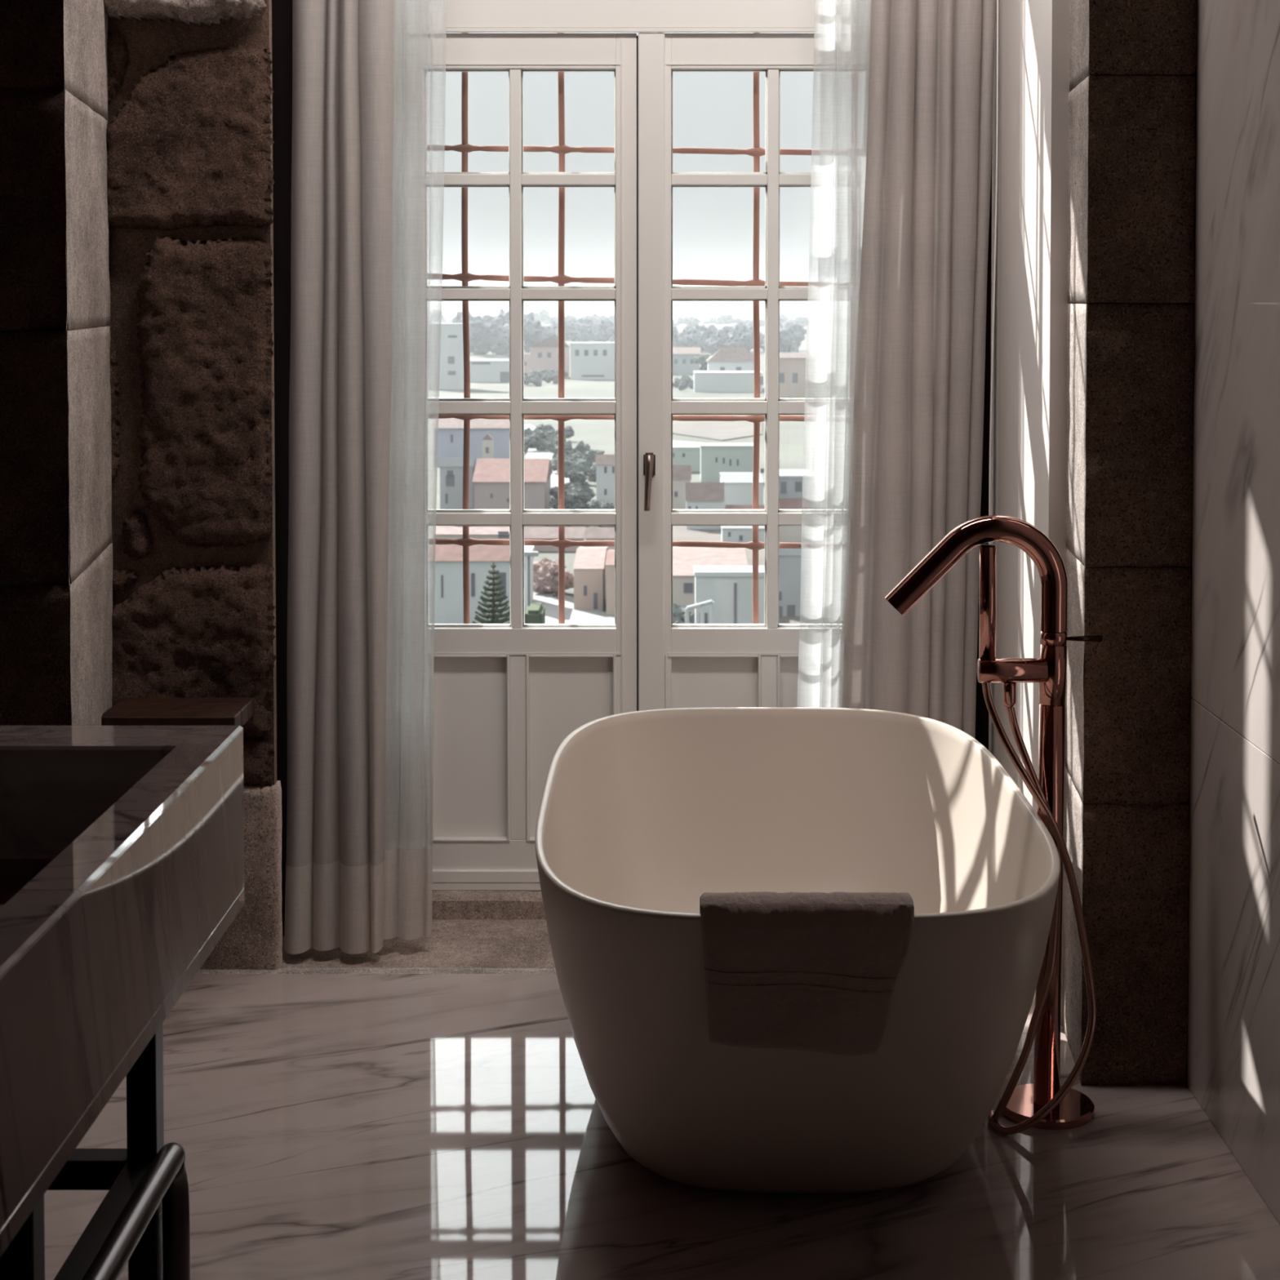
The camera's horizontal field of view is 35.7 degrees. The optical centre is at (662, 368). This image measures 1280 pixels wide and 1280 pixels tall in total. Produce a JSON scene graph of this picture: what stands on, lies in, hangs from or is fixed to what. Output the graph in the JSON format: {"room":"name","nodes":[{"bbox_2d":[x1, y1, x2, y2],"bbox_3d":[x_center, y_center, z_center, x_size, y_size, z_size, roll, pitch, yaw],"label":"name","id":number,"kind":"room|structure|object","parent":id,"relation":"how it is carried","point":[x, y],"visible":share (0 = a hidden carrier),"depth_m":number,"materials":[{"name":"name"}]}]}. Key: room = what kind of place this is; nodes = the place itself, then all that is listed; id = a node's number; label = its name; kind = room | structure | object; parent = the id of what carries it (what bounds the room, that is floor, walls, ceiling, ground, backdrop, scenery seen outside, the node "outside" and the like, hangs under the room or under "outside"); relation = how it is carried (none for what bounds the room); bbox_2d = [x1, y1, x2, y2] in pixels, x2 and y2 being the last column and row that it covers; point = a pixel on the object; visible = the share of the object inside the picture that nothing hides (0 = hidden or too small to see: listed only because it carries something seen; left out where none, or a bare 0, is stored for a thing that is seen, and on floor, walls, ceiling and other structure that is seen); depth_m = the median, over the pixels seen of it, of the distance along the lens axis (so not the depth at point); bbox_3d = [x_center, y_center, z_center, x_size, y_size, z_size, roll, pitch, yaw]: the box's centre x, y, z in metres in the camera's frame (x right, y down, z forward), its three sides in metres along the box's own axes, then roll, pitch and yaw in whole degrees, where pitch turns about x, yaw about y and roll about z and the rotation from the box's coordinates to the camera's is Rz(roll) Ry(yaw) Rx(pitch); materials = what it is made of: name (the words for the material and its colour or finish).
{"room":"bathroom","nodes":[
{"label":"bathroom","id":0,"kind":"room"},
{"bbox_2d":[0,0,112,725],"bbox_3d":[-1.614,-0.500,3.725,1.171,3.700,0.620,0,2,0],"label":"wall","id":1,"kind":"structure","parent":0,"point":[56,544],"depth_m":3.46,"materials":[{"name":"stone"}]},
{"bbox_2d":[103,0,276,787],"bbox_3d":[-1.195,-0.561,4.018,0.810,3.600,0.110,0,2,0],"label":"wall","id":2,"kind":"structure","parent":0,"point":[189,141],"depth_m":4.04,"materials":[{"name":"stone"}]},
{"bbox_2d":[101,697,254,726],"bbox_3d":[-0.966,0.730,3.964,0.268,0.110,0.190,0,2,0],"label":"wooden shelf","id":3,"kind":"object","parent":2,"relation":"attached to","point":[128,711],"visible":0.58,"depth_m":3.92,"materials":[{"name":"brown wood"}]},
{"bbox_2d":[200,780,282,969],"bbox_3d":[-1.020,1.143,4.114,0.459,0.569,0.057,0,2,0],"label":"trim","id":4,"kind":"structure","parent":2,"relation":"attached to","point":[253,940],"depth_m":4.09,"materials":[{"name":"stone"}]},
{"bbox_2d":[44,973,1279,1279],"bbox_3d":[-0.630,1.411,0.860,3.140,0.120,6.420,0,2,0],"label":"floor","id":5,"kind":"structure","parent":0,"point":[327,1126],"depth_m":3.12,"materials":[{"name":"stone"}]},
{"bbox_2d":[0,1023,190,1279],"bbox_3d":[-0.861,0.981,1.673,0.638,0.683,1.244,0,2,0],"label":"frame","id":6,"kind":"object","parent":5,"relation":"on","point":[143,1220],"visible":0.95,"depth_m":2.25,"materials":[{"name":"black metal"}]},
{"bbox_2d":[0,725,244,1257],"bbox_3d":[-0.880,0.535,1.640,0.800,0.208,1.280,0,2,0],"label":"washbasin","id":7,"kind":"object","parent":6,"relation":"on","point":[122,847],"visible":1,"depth_m":1.83,"materials":[{"name":"stone"}]},
{"bbox_2d":[534,706,1060,1193],"bbox_3d":[0.210,0.999,3.487,0.837,0.520,1.423,0,2,0],"label":"bathtub","id":8,"kind":"object","parent":5,"relation":"on","point":[643,814],"visible":0.82,"depth_m":3.04,"materials":[{"name":"white ceramic"}]},
{"bbox_2d":[699,891,914,1055],"bbox_3d":[0.201,0.854,2.802,0.297,0.243,0.106,0,2,0],"label":"towel","id":9,"kind":"object","parent":8,"relation":"hanging from","point":[812,971],"visible":0.99,"depth_m":2.76,"materials":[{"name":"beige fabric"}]},
{"bbox_2d":[884,515,1102,1135],"bbox_3d":[0.558,0.756,3.341,0.366,1.016,0.205,0,2,0],"label":"tap","id":10,"kind":"object","parent":5,"relation":"on","point":[1042,1104],"visible":0.96,"depth_m":3.33,"materials":[{"name":"orange metal"}]},
{"bbox_2d":[1062,0,1197,1085],"bbox_3d":[0.976,-0.419,4.263,0.488,3.900,1.690,0,2,0],"label":"wall","id":11,"kind":"structure","parent":0,"point":[1131,262],"depth_m":3.46,"materials":[{"name":"stone"}]},
{"bbox_2d":[796,0,998,738],"bbox_3d":[0.376,-0.246,4.795,0.873,3.243,0.148,0,2,0],"label":"curtain","id":12,"kind":"object","parent":11,"relation":"hanging from","point":[922,138],"visible":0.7,"depth_m":4.76,"materials":[{"name":"fabric"}]},
{"bbox_2d":[975,0,1071,1025],"bbox_3d":[0.777,-0.278,4.390,0.096,3.390,1.337,0,2,4],"label":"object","id":13,"kind":"structure","parent":11,"relation":"attached to","point":[1029,402],"depth_m":4.20,"materials":[{"name":"grey paint"}]},
{"bbox_2d":[1186,0,1279,1223],"bbox_3d":[1.070,-0.414,1.536,0.300,3.720,7.900,0,2,0],"label":"wall","id":14,"kind":"structure","parent":0,"point":[1233,994],"depth_m":3.17,"materials":[{"name":"white stone"}]},
{"bbox_3d":[-1.275,-0.436,4.738,0.650,3.900,0.800,0,2,0],"label":"wall","id":15,"kind":"structure","parent":0,"visible":0},
{"bbox_2d":[271,0,293,937],"bbox_3d":[-0.932,-0.224,4.685,0.036,3.220,0.620,0,2,0],"label":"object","id":16,"kind":"structure","parent":15,"relation":"attached to","point":[282,10],"depth_m":4.77,"materials":[{"name":"black paint"}]},
{"bbox_2d":[284,0,446,954],"bbox_3d":[-0.490,-0.244,4.701,0.840,3.245,0.179,0,2,-3],"label":"curtain","id":17,"kind":"object","parent":15,"relation":"hanging from","point":[359,401],"visible":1,"depth_m":4.67,"materials":[{"name":"fabric"}]},
{"bbox_3d":[-0.175,-0.453,5.242,2.750,3.900,0.410,0,2,0],"label":"wall window","id":18,"kind":"structure","parent":0,"visible":0},
{"bbox_2d":[384,0,867,890],"bbox_3d":[-0.060,-0.256,5.100,1.780,3.204,0.088,0,2,0],"label":"door frame","id":19,"kind":"structure","parent":18,"relation":"attached to","point":[462,15],"depth_m":5.04,"materials":[{"name":"white paint"}]},
{"bbox_2d":[401,33,636,882],"bbox_3d":[-0.370,0.238,5.108,0.609,2.183,0.057,0,2,0],"label":"door","id":20,"kind":"structure","parent":19,"relation":"attached to","point":[506,696],"depth_m":5.11,"materials":[{"name":"white paint"}]},
{"bbox_2d":[636,32,866,711],"bbox_3d":[0.278,0.239,5.077,0.698,2.183,0.129,0,2,0],"label":"door","id":21,"kind":"structure","parent":19,"relation":"attached to","point":[679,665],"depth_m":5.09,"materials":[{"name":"white paint"}]},
{"label":"outside","id":22,"kind":"structure","parent":0,"visible":0},
{"bbox_2d":[672,525,808,623],"bbox_3d":[9.363,20.443,200.571,18.229,0.300,102.870,0,2,0],"label":"building","id":23,"kind":"structure","parent":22,"point":[680,533],"depth_m":225.69,"materials":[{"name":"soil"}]},
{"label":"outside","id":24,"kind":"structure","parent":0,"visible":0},
{"bbox_2d":[672,420,761,440],"bbox_3d":[11.524,12.883,414.916,21.698,0.450,65.164,0,2,0],"label":"soil","id":25,"kind":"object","parent":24,"point":[713,430],"visible":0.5,"depth_m":411.87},
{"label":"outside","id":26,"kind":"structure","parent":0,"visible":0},
{"bbox_2d":[532,591,614,623],"bbox_3d":[-7.429,21.380,170.866,10.799,0.500,37.281,0,2,0],"label":"street","id":27,"kind":"structure","parent":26,"point":[551,602],"depth_m":171.15,"materials":[{"name":"grey"}]},
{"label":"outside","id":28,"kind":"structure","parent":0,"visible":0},
{"bbox_2d":[524,447,569,488],"bbox_3d":[-18.245,15.932,327.587,13.549,0.450,95.495,0,2,0],"label":"yard","id":29,"kind":"structure","parent":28,"point":[532,453],"depth_m":339.87,"materials":[{"name":"grey"}]},
{"bbox_3d":[-0.150,14.337,5.774,2.900,25.700,0.300,0,2,0],"label":"wall","id":30,"kind":"structure","parent":0,"visible":0},
{"bbox_2d":[196,890,556,973],"bbox_3d":[-0.150,1.367,4.660,2.100,0.302,1.182,0,2,0],"label":"door threshold","id":31,"kind":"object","parent":30,"relation":"on","point":[473,931],"depth_m":4.82,"materials":[{"name":"stone"}]},
{"bbox_3d":[-1.140,-0.454,5.272,0.920,3.900,0.270,0,2,0],"label":"wall","id":32,"kind":"structure","parent":0,"visible":0},
{"bbox_2d":[462,301,470,398],"bbox_3d":[-0.508,-0.048,5.156,0.019,0.249,0.025,0,2,0],"label":"window grille","id":33,"kind":"object","parent":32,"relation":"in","point":[464,304],"depth_m":5.15,"materials":[{"name":"orange metal"}]},
{"bbox_2d":[435,525,509,623],"bbox_3d":[-0.493,0.536,5.177,0.189,0.253,0.025,0,2,0],"label":"window grille","id":34,"kind":"object","parent":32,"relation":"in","point":[466,541],"depth_m":5.17,"materials":[{"name":"orange metal"}]},
{"bbox_2d":[438,414,509,509],"bbox_3d":[-0.489,0.243,5.167,0.182,0.244,0.025,0,2,0],"label":"window grille","id":35,"kind":"object","parent":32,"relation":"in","point":[466,418],"depth_m":5.16,"materials":[{"name":"orange metal"}]},
{"bbox_2d":[442,186,509,285],"bbox_3d":[-0.482,-0.341,5.146,0.171,0.253,0.025,0,2,0],"label":"window grille","id":36,"kind":"object","parent":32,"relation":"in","point":[465,277],"depth_m":5.14,"materials":[{"name":"orange metal"}]},
{"bbox_2d":[444,71,508,172],"bbox_3d":[-0.479,-0.635,5.136,0.162,0.256,0.025,0,2,0],"label":"window grille","id":37,"kind":"object","parent":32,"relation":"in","point":[464,148],"depth_m":5.13,"materials":[{"name":"orange metal"}]},
{"bbox_2d":[558,301,564,398],"bbox_3d":[-0.261,-0.048,5.156,0.015,0.249,0.025,0,2,0],"label":"window grille","id":38,"kind":"object","parent":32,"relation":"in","point":[561,304],"depth_m":5.15,"materials":[{"name":"orange metal"}]},
{"bbox_2d":[523,71,614,172],"bbox_3d":[-0.241,-0.635,5.136,0.234,0.256,0.025,0,2,0],"label":"window grille","id":39,"kind":"object","parent":32,"relation":"in","point":[561,148],"depth_m":5.13,"materials":[{"name":"orange metal"}]},
{"bbox_2d":[524,186,614,285],"bbox_3d":[-0.241,-0.341,5.146,0.232,0.253,0.025,0,2,0],"label":"window grille","id":40,"kind":"object","parent":32,"relation":"in","point":[562,279],"depth_m":5.14,"materials":[{"name":"orange metal"}]},
{"bbox_2d":[524,414,614,509],"bbox_3d":[-0.241,0.243,5.167,0.233,0.244,0.025,0,2,0],"label":"window grille","id":41,"kind":"object","parent":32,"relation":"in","point":[561,418],"depth_m":5.16,"materials":[{"name":"orange metal"}]},
{"bbox_2d":[524,525,614,623],"bbox_3d":[-0.242,0.536,5.177,0.233,0.253,0.025,0,2,0],"label":"window grille","id":42,"kind":"object","parent":32,"relation":"in","point":[562,543],"depth_m":5.17,"materials":[{"name":"orange metal"}]},
{"bbox_2d":[672,71,764,172],"bbox_3d":[0.145,-0.635,5.136,0.236,0.256,0.025,0,2,0],"label":"window grille","id":43,"kind":"object","parent":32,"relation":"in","point":[756,151],"depth_m":5.13,"materials":[{"name":"orange metal"}]},
{"bbox_2d":[672,186,764,285],"bbox_3d":[0.145,-0.341,5.146,0.236,0.253,0.025,0,2,0],"label":"window grille","id":44,"kind":"object","parent":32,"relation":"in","point":[755,281],"depth_m":5.14,"materials":[{"name":"orange metal"}]},
{"bbox_2d":[672,414,764,509],"bbox_3d":[0.146,0.243,5.167,0.237,0.244,0.025,0,2,0],"label":"window grille","id":45,"kind":"object","parent":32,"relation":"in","point":[756,419],"depth_m":5.16,"materials":[{"name":"orange metal"}]},
{"bbox_2d":[672,525,764,623],"bbox_3d":[0.146,0.536,5.177,0.237,0.253,0.025,0,2,0],"label":"window grille","id":46,"kind":"object","parent":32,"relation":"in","point":[755,544],"depth_m":5.17,"materials":[{"name":"orange metal"}]},
{"bbox_2d":[752,301,759,398],"bbox_3d":[0.243,-0.048,5.156,0.017,0.249,0.025,0,2,0],"label":"window grille","id":47,"kind":"object","parent":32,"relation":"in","point":[755,304],"depth_m":5.15,"materials":[{"name":"orange metal"}]},
{"bbox_2d":[779,148,811,155],"bbox_3d":[0.343,-0.558,5.139,0.080,0.015,0.025,0,2,0],"label":"window grille","id":48,"kind":"object","parent":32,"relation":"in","point":[782,151],"depth_m":5.13,"materials":[{"name":"orange metal"}]},
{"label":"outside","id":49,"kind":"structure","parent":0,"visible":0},
{"bbox_2d":[428,301,849,623],"bbox_3d":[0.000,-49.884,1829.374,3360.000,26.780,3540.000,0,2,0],"label":"ground","id":50,"kind":"structure","parent":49,"point":[599,434],"depth_m":582.68,"materials":[{"name":"green plant"}]},
{"bbox_2d":[430,323,463,389],"bbox_3d":[-65.917,-3.645,603.173,12.185,19.945,7.391,0,2,0],"label":"house","id":51,"kind":"structure","parent":50,"relation":"on","point":[451,352],"depth_m":599.56,"materials":[{"name":"grey paint"}]},
{"bbox_2d":[439,457,475,509],"bbox_3d":[-25.109,14.889,243.519,4.279,8.003,2.664,0,2,0],"label":"house","id":52,"kind":"structure","parent":50,"relation":"on","point":[451,468],"depth_m":242.30,"materials":[{"name":"grey paint"}]},
{"bbox_2d":[428,544,510,623],"bbox_3d":[-16.122,18.455,166.771,7.673,7.336,4.777,0,2,0],"label":"house","id":53,"kind":"structure","parent":50,"relation":"on","point":[448,597],"depth_m":164.59,"materials":[{"name":"grey paint"}]},
{"bbox_2d":[431,417,509,466],"bbox_3d":[-30.989,11.921,327.158,13.139,8.098,8.181,0,2,0],"label":"house","id":54,"kind":"structure","parent":50,"relation":"on","point":[451,430],"depth_m":323.44,"materials":[{"name":"grey"}]},
{"bbox_2d":[435,526,509,544],"bbox_3d":[-20.170,18.485,213.705,8.731,2.896,5.436,0,2,0],"label":"house","id":55,"kind":"structure","parent":50,"relation":"on","point":[442,532],"depth_m":211.60,"materials":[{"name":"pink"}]},
{"bbox_2d":[482,433,493,458],"bbox_3d":[-27.590,13.389,314.093,1.772,6.076,1.114,0,2,0],"label":"house","id":56,"kind":"structure","parent":50,"relation":"on","point":[487,442],"depth_m":313.56,"materials":[{"name":"grey paint"}]},
{"bbox_2d":[470,358,509,382],"bbox_3d":[-57.164,0.619,656.469,15.206,7.702,9.468,0,2,0],"label":"house","id":57,"kind":"structure","parent":50,"relation":"on","point":[482,370],"depth_m":652.25,"materials":[{"name":"grey paint"}]},
{"bbox_2d":[472,561,510,623],"bbox_3d":[-10.035,18.260,118.709,2.987,13.447,3.025,0,2,0],"label":"pine tree","id":58,"kind":"object","parent":50,"relation":"on","point":[492,607],"visible":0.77,"depth_m":118.29,"materials":[{"name":"green plant"}]},
{"bbox_2d":[450,307,544,355],"bbox_3d":[-80.586,-17.527,978.412,47.207,24.464,117.447,0,2,0],"label":"woodland","id":59,"kind":"object","parent":50,"relation":"on","point":[491,333],"visible":0.8,"depth_m":932.25,"materials":[{"name":"green plant"}]},
{"bbox_2d":[471,458,552,526],"bbox_3d":[-18.118,14.962,241.859,8.813,7.974,13.499,0,2,0],"label":"house","id":60,"kind":"structure","parent":50,"relation":"on","point":[491,478],"depth_m":235.48,"materials":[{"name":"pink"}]},
{"bbox_2d":[431,308,614,324],"bbox_3d":[-127.257,-43.491,1778.268,243.794,19.532,205.712,0,2,0],"label":"woodland","id":61,"kind":"object","parent":50,"relation":"on","point":[543,316],"visible":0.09,"depth_m":1772.78,"materials":[{"name":"green plant"}]},
{"bbox_2d":[524,545,534,611],"bbox_3d":[-12.011,18.655,176.305,0.893,5.166,6.200,0,2,0],"label":"house","id":62,"kind":"structure","parent":50,"relation":"on","point":[526,548],"depth_m":175.21,"materials":[{"name":"grey"}]},
{"bbox_2d":[524,551,538,605],"bbox_3d":[-9.463,16.573,140.664,1.400,7.205,0.500,0,2,0],"label":"street lamp","id":63,"kind":"object","parent":50,"relation":"on","point":[528,553],"visible":0.6,"depth_m":140.51,"materials":[{"name":"grey metal"}]},
{"bbox_2d":[524,602,545,623],"bbox_3d":[-8.907,18.171,138.719,1.230,3.115,4.000,0,2,0],"label":"hedge","id":64,"kind":"object","parent":50,"relation":"on","point":[535,613],"visible":0.39,"depth_m":136.95,"materials":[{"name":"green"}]},
{"bbox_2d":[524,368,568,386],"bbox_3d":[-38.508,2.733,653.048,14.014,4.723,63.871,0,2,0],"label":"woodland","id":65,"kind":"object","parent":50,"relation":"on","point":[548,375],"visible":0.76,"depth_m":633.88,"materials":[{"name":"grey plant"}]},
{"bbox_2d":[524,423,573,452],"bbox_3d":[-22.140,12.907,367.994,10.393,3.700,37.633,0,2,0],"label":"woodland","id":66,"kind":"object","parent":50,"relation":"on","point":[543,437],"visible":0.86,"depth_m":355.66,"materials":[{"name":"grey plant"}]},
{"bbox_2d":[529,333,570,377],"bbox_3d":[-39.347,-4.454,694.409,14.147,15.195,8.808,0,2,0],"label":"house","id":67,"kind":"structure","parent":50,"relation":"on","point":[544,354],"depth_m":690.43,"materials":[{"name":"grey paint"}]},
{"bbox_2d":[533,558,573,594],"bbox_3d":[-10.561,19.429,184.402,4.937,3.281,5.328,0,2,0],"label":"tree","id":68,"kind":"object","parent":50,"relation":"on","point":[540,568],"visible":0.51,"depth_m":182.86,"materials":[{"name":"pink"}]},
{"bbox_2d":[524,526,585,551],"bbox_3d":[-11.934,18.574,217.662,7.011,2.442,4.365,0,2,0],"label":"house","id":69,"kind":"structure","parent":50,"relation":"on","point":[545,533],"depth_m":216.09,"materials":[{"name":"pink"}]},
{"bbox_2d":[544,560,567,596],"bbox_3d":[-9.714,19.470,181.032,2.086,3.807,3.083,0,2,0],"label":"tree","id":70,"kind":"object","parent":50,"relation":"on","point":[551,579],"visible":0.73,"depth_m":180.42,"materials":[{"name":"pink plant"}]},
{"bbox_2d":[548,486,583,526],"bbox_3d":[-11.576,16.799,237.991,4.319,5.171,4.165,0,2,0],"label":"tree","id":71,"kind":"object","parent":50,"relation":"on","point":[572,501],"visible":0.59,"depth_m":237.21,"materials":[{"name":"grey plant"}]},
{"bbox_2d":[550,440,604,482],"bbox_3d":[-12.431,14.414,304.782,10.785,5.117,31.850,0,2,0],"label":"woodland","id":72,"kind":"object","parent":50,"relation":"on","point":[581,458],"visible":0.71,"depth_m":304.21,"materials":[{"name":"grey plant"}]},
{"bbox_2d":[542,317,614,342],"bbox_3d":[-41.838,-21.211,1165.826,67.476,17.027,121.029,0,2,0],"label":"woodland","id":73,"kind":"object","parent":50,"relation":"on","point":[581,330],"visible":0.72,"depth_m":1123.42,"materials":[{"name":"green plant"}]},
{"bbox_2d":[564,470,592,507],"bbox_3d":[-10.678,15.833,245.237,4.084,6.596,4.215,0,2,0],"label":"tree","id":74,"kind":"object","parent":50,"relation":"on","point":[576,478],"visible":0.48,"depth_m":244.56,"materials":[{"name":"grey plant"}]},
{"bbox_2d":[573,546,608,611],"bbox_3d":[-6.392,18.754,181.311,2.847,4.619,16.153,0,2,0],"label":"house","id":75,"kind":"structure","parent":50,"relation":"on","point":[589,567],"depth_m":173.38,"materials":[{"name":"beige paint"}]},
{"bbox_2d":[569,342,614,379],"bbox_3d":[-22.330,-2.550,678.787,17.929,12.479,10.838,0,2,0],"label":"house","id":76,"kind":"structure","parent":50,"relation":"on","point":[588,360],"depth_m":673.45,"materials":[{"name":"grey paint"}]},
{"bbox_2d":[583,499,614,526],"bbox_3d":[-7.512,17.545,238.716,3.868,3.629,3.956,0,2,0],"label":"tree","id":77,"kind":"object","parent":50,"relation":"on","point":[601,504],"visible":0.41,"depth_m":237.97,"materials":[{"name":"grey plant"}]},
{"bbox_2d":[584,527,614,549],"bbox_3d":[-5.591,18.525,213.899,5.551,2.802,3.457,0,2,0],"label":"house","id":78,"kind":"structure","parent":50,"relation":"on","point":[590,533],"depth_m":212.79,"materials":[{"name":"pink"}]},
{"bbox_2d":[588,454,614,507],"bbox_3d":[-6.626,14.786,257.324,5.859,7.245,3.096,0,2,0],"label":"house","id":79,"kind":"structure","parent":50,"relation":"on","point":[605,464],"depth_m":255.92,"materials":[{"name":"grey paint"}]},
{"bbox_2d":[604,549,614,616],"bbox_3d":[-3.393,18.686,174.720,2.997,5.216,10.170,0,2,0],"label":"house","id":80,"kind":"structure","parent":50,"relation":"on","point":[610,559],"depth_m":169.74,"materials":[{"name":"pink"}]},
{"bbox_2d":[672,465,691,509],"bbox_3d":[1.352,15.456,254.885,4.658,6.076,2.900,0,2,0],"label":"house","id":81,"kind":"structure","parent":50,"relation":"on","point":[682,474],"depth_m":253.62,"materials":[{"name":"grey paint"}]},
{"bbox_2d":[672,374,693,391],"bbox_3d":[4.224,4.355,615.047,14.905,3.355,54.451,0,2,0],"label":"woodland","id":82,"kind":"object","parent":50,"relation":"on","point":[684,382],"visible":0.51,"depth_m":602.87,"materials":[{"name":"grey plant"}]},
{"bbox_2d":[672,603,694,623],"bbox_3d":[0.679,20.402,155.308,4.796,4.062,5.476,0,2,0],"label":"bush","id":83,"kind":"object","parent":50,"relation":"on","point":[678,611],"visible":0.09,"depth_m":154.73,"materials":[{"name":"grey plant"}]},
{"bbox_2d":[672,444,700,471],"bbox_3d":[3.567,14.377,316.598,6.076,3.926,3.726,0,2,0],"label":"house","id":84,"kind":"structure","parent":50,"relation":"on","point":[682,455],"depth_m":314.79,"materials":[{"name":"grey paint"}]},
{"bbox_2d":[672,346,701,374],"bbox_3d":[5.477,-2.669,719.236,16.661,9.894,10.374,0,2,0],"label":"house","id":85,"kind":"structure","parent":50,"relation":"on","point":[682,357],"depth_m":714.61,"materials":[{"name":"grey paint"}]},
{"bbox_2d":[684,599,714,623],"bbox_3d":[2.758,18.303,147.729,2.192,2.233,0.277,0,2,0],"label":"pergola","id":86,"kind":"object","parent":50,"relation":"on","point":[701,605],"visible":0.74,"depth_m":147.61,"materials":[{"name":"grey"}]},
{"bbox_2d":[693,354,710,370],"bbox_3d":[14.178,-0.165,668.493,8.037,9.031,5.489,0,2,0],"label":"tree","id":87,"kind":"object","parent":50,"relation":"on","point":[701,360],"visible":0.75,"depth_m":666.74,"materials":[{"name":"grey plant"}]},
{"bbox_2d":[684,482,724,528],"bbox_3d":[5.021,16.356,236.722,4.657,5.545,2.900,0,2,0],"label":"house","id":88,"kind":"structure","parent":50,"relation":"on","point":[698,495],"depth_m":235.60,"materials":[{"name":"grey"}]},
{"bbox_2d":[672,546,747,613],"bbox_3d":[3.583,18.629,178.983,7.595,5.032,22.430,0,2,0],"label":"house","id":89,"kind":"structure","parent":50,"relation":"on","point":[684,558],"depth_m":172.58,"materials":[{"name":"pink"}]},
{"bbox_2d":[672,322,763,355],"bbox_3d":[24.579,-13.840,982.177,57.157,17.746,101.080,0,2,0],"label":"woodland","id":90,"kind":"object","parent":50,"relation":"on","point":[710,340],"visible":0.74,"depth_m":959.50,"materials":[{"name":"green plant"}]},
{"bbox_2d":[699,443,753,482],"bbox_3d":[9.786,14.200,299.049,8.305,5.503,5.063,0,2,0],"label":"house","id":91,"kind":"structure","parent":50,"relation":"on","point":[715,458],"depth_m":296.59,"materials":[{"name":"grey paint"}]},
{"bbox_2d":[693,370,763,391],"bbox_3d":[19.377,3.939,588.747,20.307,5.794,12.087,0,2,0],"label":"house","id":92,"kind":"structure","parent":50,"relation":"on","point":[704,380],"depth_m":582.82,"materials":[{"name":"grey paint"}]},
{"bbox_2d":[693,565,764,623],"bbox_3d":[5.172,17.819,152.311,5.523,4.893,3.394,0,2,0],"label":"house","id":93,"kind":"structure","parent":50,"relation":"on","point":[730,588],"depth_m":150.71,"materials":[{"name":"grey paint"}]},
{"bbox_2d":[706,346,753,370],"bbox_3d":[21.487,-0.055,604.321,16.314,12.689,10.158,0,2,0],"label":"house","id":94,"kind":"structure","parent":50,"relation":"on","point":[726,358],"depth_m":599.71,"materials":[{"name":"white paint"}]},
{"bbox_2d":[719,468,764,509],"bbox_3d":[9.852,15.326,249.327,5.136,6.724,14.291,0,2,0],"label":"house","id":95,"kind":"structure","parent":50,"relation":"on","point":[738,486],"depth_m":242.36,"materials":[{"name":"grey paint"}]},
{"bbox_2d":[720,525,764,542],"bbox_3d":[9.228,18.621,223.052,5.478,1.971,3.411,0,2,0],"label":"house","id":96,"kind":"structure","parent":50,"relation":"on","point":[739,534],"depth_m":221.48,"materials":[{"name":"grey paint"}]},
{"bbox_2d":[672,313,840,326],"bbox_3d":[95.416,-38.846,1708.222,216.311,15.504,192.567,0,2,0],"label":"woodland","id":97,"kind":"object","parent":50,"relation":"on","point":[726,318],"visible":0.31,"depth_m":1684.39,"materials":[{"name":"green plant"}]},
{"bbox_2d":[760,321,806,352],"bbox_3d":[58.838,-14.095,983.007,27.759,16.765,110.133,0,2,0],"label":"woodland","id":98,"kind":"object","parent":50,"relation":"on","point":[791,335],"visible":0.59,"depth_m":939.57,"materials":[{"name":"green plant"}]},
{"bbox_2d":[778,548,810,617],"bbox_3d":[11.207,18.811,171.683,3.256,7.177,2.028,0,2,0],"label":"house","id":99,"kind":"structure","parent":50,"relation":"on","point":[789,559],"depth_m":170.77,"materials":[{"name":"grey paint"}]},
{"bbox_2d":[778,483,811,542],"bbox_3d":[14.619,16.229,223.822,4.248,6.700,2.645,0,2,0],"label":"house","id":100,"kind":"structure","parent":50,"relation":"on","point":[786,533],"depth_m":222.73,"materials":[{"name":"grey paint"}]},
{"bbox_2d":[779,469,812,497],"bbox_3d":[16.765,15.953,257.304,5.423,4.914,9.200,0,2,0],"label":"house","id":101,"kind":"structure","parent":50,"relation":"on","point":[792,479],"depth_m":252.76,"materials":[{"name":"grey paint"}]},
{"bbox_2d":[779,352,815,397],"bbox_3d":[36.932,1.816,554.590,11.296,12.421,7.034,0,2,0],"label":"house","id":102,"kind":"structure","parent":50,"relation":"on","point":[792,365],"depth_m":551.40,"materials":[{"name":"beige paint"}]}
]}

